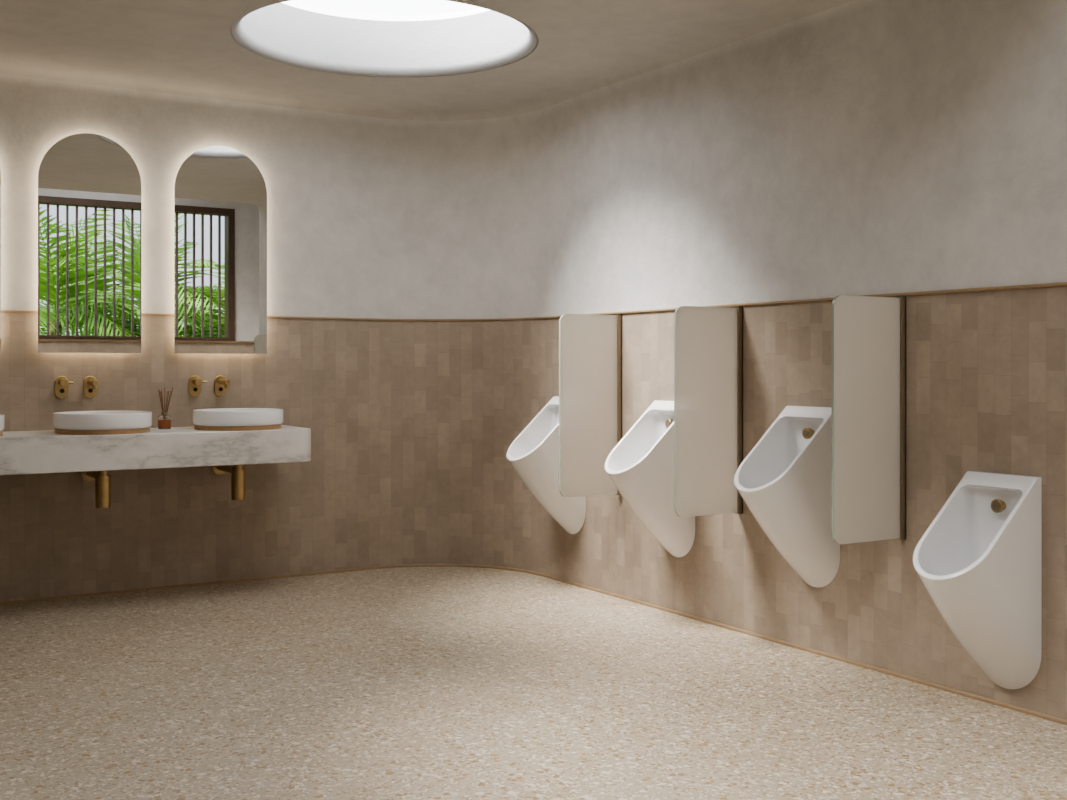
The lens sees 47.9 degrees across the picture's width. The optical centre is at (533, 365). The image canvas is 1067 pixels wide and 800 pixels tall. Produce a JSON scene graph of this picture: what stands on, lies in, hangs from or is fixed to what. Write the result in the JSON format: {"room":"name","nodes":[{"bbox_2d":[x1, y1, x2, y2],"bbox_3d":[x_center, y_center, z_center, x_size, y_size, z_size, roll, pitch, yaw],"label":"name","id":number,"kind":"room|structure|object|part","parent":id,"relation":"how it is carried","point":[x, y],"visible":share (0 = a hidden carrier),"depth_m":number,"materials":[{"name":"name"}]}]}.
{"room":"public restroom","nodes":[
{"label":"public restroom","id":0,"kind":"room"},
{"bbox_2d":[0,64,375,601],"bbox_3d":[-3.276,-0.150,5.627,5.470,2.700,0.080,0,0,-31],"label":"wall","id":1,"kind":"structure","parent":0,"point":[161,527],"depth_m":6.54,"materials":[{"name":"tile"}]},
{"bbox_2d":[0,171,0,351],"bbox_3d":[-2.891,-0.636,5.881,0.512,1.137,0.046,0,0,-31],"label":"arched mirror","id":2,"kind":"object","parent":1,"relation":"attached to","point":[0,171],"visible":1,"depth_m":5.99,"materials":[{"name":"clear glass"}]},
{"bbox_2d":[55,376,73,398],"bbox_3d":[-2.407,0.110,6.155,0.079,0.116,0.082,0,0,-31],"label":"valve","id":3,"kind":"object","parent":1,"relation":"attached to","point":[62,383],"visible":1,"depth_m":6.17,"materials":[{"name":"gold metal"}]},
{"bbox_2d":[38,133,140,352],"bbox_3d":[-2.306,-0.636,6.238,0.512,1.137,0.046,0,0,-31],"label":"arched mirror","id":4,"kind":"object","parent":1,"relation":"attached to","point":[89,185],"visible":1,"depth_m":6.21,"materials":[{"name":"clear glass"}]},
{"bbox_2d":[83,376,98,397],"bbox_3d":[-2.276,0.110,6.199,0.068,0.116,0.143,0,0,-31],"label":"valve","id":5,"kind":"object","parent":1,"relation":"attached to","point":[90,384],"depth_m":6.24,"materials":[{"name":"gold metal"}]},
{"bbox_2d":[0,425,310,474],"bbox_3d":[-2.784,0.415,5.622,3.505,0.170,0.599,0,0,-31],"label":"countertop","id":6,"kind":"structure","parent":1,"relation":"attached to","point":[21,452],"depth_m":5.85,"materials":[{"name":"white stone"}]},
{"bbox_2d":[0,414,4,435],"bbox_3d":[-2.727,0.280,5.611,0.464,0.100,0.464,0,0,-31],"label":"washbasin","id":7,"kind":"object","parent":6,"relation":"in","point":[2,416],"visible":1,"depth_m":5.64,"materials":[{"name":"white ceramic"}]},
{"bbox_2d":[81,471,110,507],"bbox_3d":[-2.220,0.602,6.098,0.084,0.204,0.375,0,0,-31],"label":"trap","id":8,"kind":"object","parent":6,"relation":"attached to","point":[102,479],"visible":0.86,"depth_m":5.94,"materials":[{"name":"gold metal"}]},
{"bbox_2d":[53,411,151,434],"bbox_3d":[-2.141,0.280,5.968,0.464,0.100,0.464,0,0,-31],"label":"washbasin","id":9,"kind":"object","parent":6,"relation":"in","point":[71,422],"visible":1,"depth_m":5.78,"materials":[{"name":"white ceramic"}]},
{"bbox_2d":[158,387,172,428],"bbox_3d":[-1.933,0.220,6.288,0.077,0.219,0.073,0,0,41],"label":"reed diffuser","id":10,"kind":"object","parent":6,"relation":"on","point":[164,420],"visible":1,"depth_m":6.27,"materials":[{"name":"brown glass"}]},
{"bbox_2d":[158,415,170,428],"bbox_3d":[-1.932,0.286,6.284,0.066,0.088,0.066,0,0,-31],"label":"bottle","id":11,"kind":"object","parent":10,"relation":"attached to","point":[164,421],"depth_m":6.26,"materials":[{"name":"orange glass"}]},
{"bbox_2d":[212,465,244,499],"bbox_3d":[-1.635,0.602,6.455,0.084,0.204,0.375,0,0,-31],"label":"trap","id":12,"kind":"object","parent":6,"relation":"attached to","point":[237,472],"visible":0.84,"depth_m":6.30,"materials":[{"name":"gold metal"}]},
{"bbox_2d":[193,408,282,430],"bbox_3d":[-1.556,0.280,6.326,0.464,0.100,0.464,0,0,-31],"label":"washbasin","id":13,"kind":"object","parent":6,"relation":"in","point":[220,419],"visible":1,"depth_m":6.13,"materials":[{"name":"white ceramic"}]},
{"bbox_2d":[189,376,206,396],"bbox_3d":[-1.821,0.110,6.513,0.079,0.116,0.082,0,0,-31],"label":"valve","id":14,"kind":"object","parent":1,"relation":"attached to","point":[195,382],"visible":1,"depth_m":6.53,"materials":[{"name":"gold metal"}]},
{"bbox_3d":[-1.845,0.110,6.541,0.068,0.116,0.010,0,0,-31],"label":"plate","id":15,"kind":"part","parent":14,"relation":"part of","materials":[{"name":"gold metal"}]},
{"bbox_2d":[174,146,266,353],"bbox_3d":[-1.720,-0.636,6.596,0.512,1.137,0.046,0,0,-31],"label":"arched mirror","id":16,"kind":"object","parent":1,"relation":"attached to","point":[220,194],"visible":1,"depth_m":6.57,"materials":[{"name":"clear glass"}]},
{"bbox_2d":[214,375,230,395],"bbox_3d":[-1.691,0.110,6.557,0.068,0.116,0.143,0,0,-31],"label":"valve","id":17,"kind":"object","parent":1,"relation":"attached to","point":[221,383],"depth_m":6.60,"materials":[{"name":"gold metal"}]},
{"bbox_2d":[0,564,1066,724],"bbox_3d":[-1.743,1.193,5.628,7.590,0.014,3.278,0,0,4],"label":"baseboard","id":18,"kind":"structure","parent":1,"relation":"attached to","point":[899,675],"depth_m":6.03,"materials":[{"name":"brown metal"}]},
{"bbox_2d":[1,282,1066,320],"bbox_3d":[-1.743,-0.275,5.628,7.590,0.012,3.278,0,0,4],"label":"trim","id":19,"kind":"structure","parent":1,"relation":"attached to","point":[1058,283],"depth_m":5.54,"materials":[{"name":"brown metal"}]},
{"bbox_2d":[0,0,811,112],"bbox_3d":[-1.311,-1.640,4.355,7.500,0.280,4.400,0,0,-31],"label":"ceiling","id":20,"kind":"structure","parent":0,"point":[512,53],"depth_m":5.88,"materials":[{"name":"paint"}]},
{"bbox_2d":[281,0,488,20],"bbox_3d":[-0.677,-1.790,5.538,1.490,0.040,1.490,0,0,-31],"label":"skylight","id":21,"kind":"object","parent":20,"relation":"attached to","point":[290,3],"visible":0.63,"depth_m":6.15,"materials":[{"name":"glass"}]},
{"bbox_2d":[370,101,544,573],"bbox_3d":[-0.428,-0.150,7.041,1.061,2.700,0.276,0,0,14],"label":"wall","id":22,"kind":"structure","parent":0,"point":[457,200],"depth_m":7.15,"materials":[{"name":"tile"}]},
{"bbox_2d":[0,566,1066,799],"bbox_3d":[-0.633,1.250,3.245,7.500,0.100,7.000,0,0,-31],"label":"floor","id":23,"kind":"structure","parent":0,"point":[431,682],"depth_m":4.18,"materials":[{"name":"stone"}]},
{"bbox_2d":[535,0,1066,719],"bbox_3d":[0.972,-0.150,5.279,0.080,2.700,3.600,0,0,-31],"label":"wall","id":24,"kind":"structure","parent":0,"point":[814,149],"depth_m":4.90,"materials":[{"name":"tile"}]},
{"bbox_2d":[506,396,585,533],"bbox_3d":[0.044,0.547,6.506,0.384,0.755,0.292,0,0,-31],"label":"urinal","id":25,"kind":"object","parent":24,"relation":"attached to","point":[534,453],"visible":0.59,"depth_m":6.46,"materials":[{"name":"white ceramic"}]},
{"bbox_2d":[605,400,694,556],"bbox_3d":[0.528,0.547,5.712,0.384,0.755,0.292,0,0,-31],"label":"urinal","id":26,"kind":"object","parent":24,"relation":"attached to","point":[640,466],"visible":0.7,"depth_m":5.66,"materials":[{"name":"white ceramic"}]},
{"bbox_2d":[615,296,905,539],"bbox_3d":[0.925,0.200,5.406,0.025,0.931,1.895,0,0,-31],"label":"frame","id":27,"kind":"object","parent":24,"relation":"attached to","point":[902,299],"depth_m":5.39,"materials":[{"name":"brown metal"}]},
{"bbox_2d":[559,314,616,496],"bbox_3d":[0.283,0.199,6.107,0.357,0.922,0.012,0,0,-31],"label":"partition","id":28,"kind":"object","parent":27,"relation":"attached to","point":[587,342],"depth_m":6.09,"materials":[{"name":"beige plastic"}]},
{"bbox_2d":[674,306,736,516],"bbox_3d":[0.768,0.199,5.313,0.357,0.922,0.012,0,0,-31],"label":"partition","id":29,"kind":"object","parent":27,"relation":"attached to","point":[705,338],"depth_m":5.30,"materials":[{"name":"beige glass"}]},
{"bbox_2d":[832,295,899,543],"bbox_3d":[1.255,0.199,4.515,0.357,0.922,0.012,0,0,-31],"label":"partition","id":30,"kind":"object","parent":27,"relation":"attached to","point":[865,329],"depth_m":4.50,"materials":[{"name":"beige glass"}]},
{"bbox_2d":[734,406,839,587],"bbox_3d":[1.013,0.547,4.918,0.384,0.755,0.292,0,0,-31],"label":"urinal","id":31,"kind":"object","parent":24,"relation":"attached to","point":[785,481],"visible":0.94,"depth_m":4.86,"materials":[{"name":"white ceramic"}]},
{"bbox_2d":[913,471,1041,688],"bbox_3d":[1.498,0.757,4.124,0.384,0.755,0.292,0,0,-31],"label":"urinal","id":32,"kind":"object","parent":24,"relation":"attached to","point":[979,560],"visible":1,"depth_m":4.09,"materials":[{"name":"white ceramic"}]}
]}

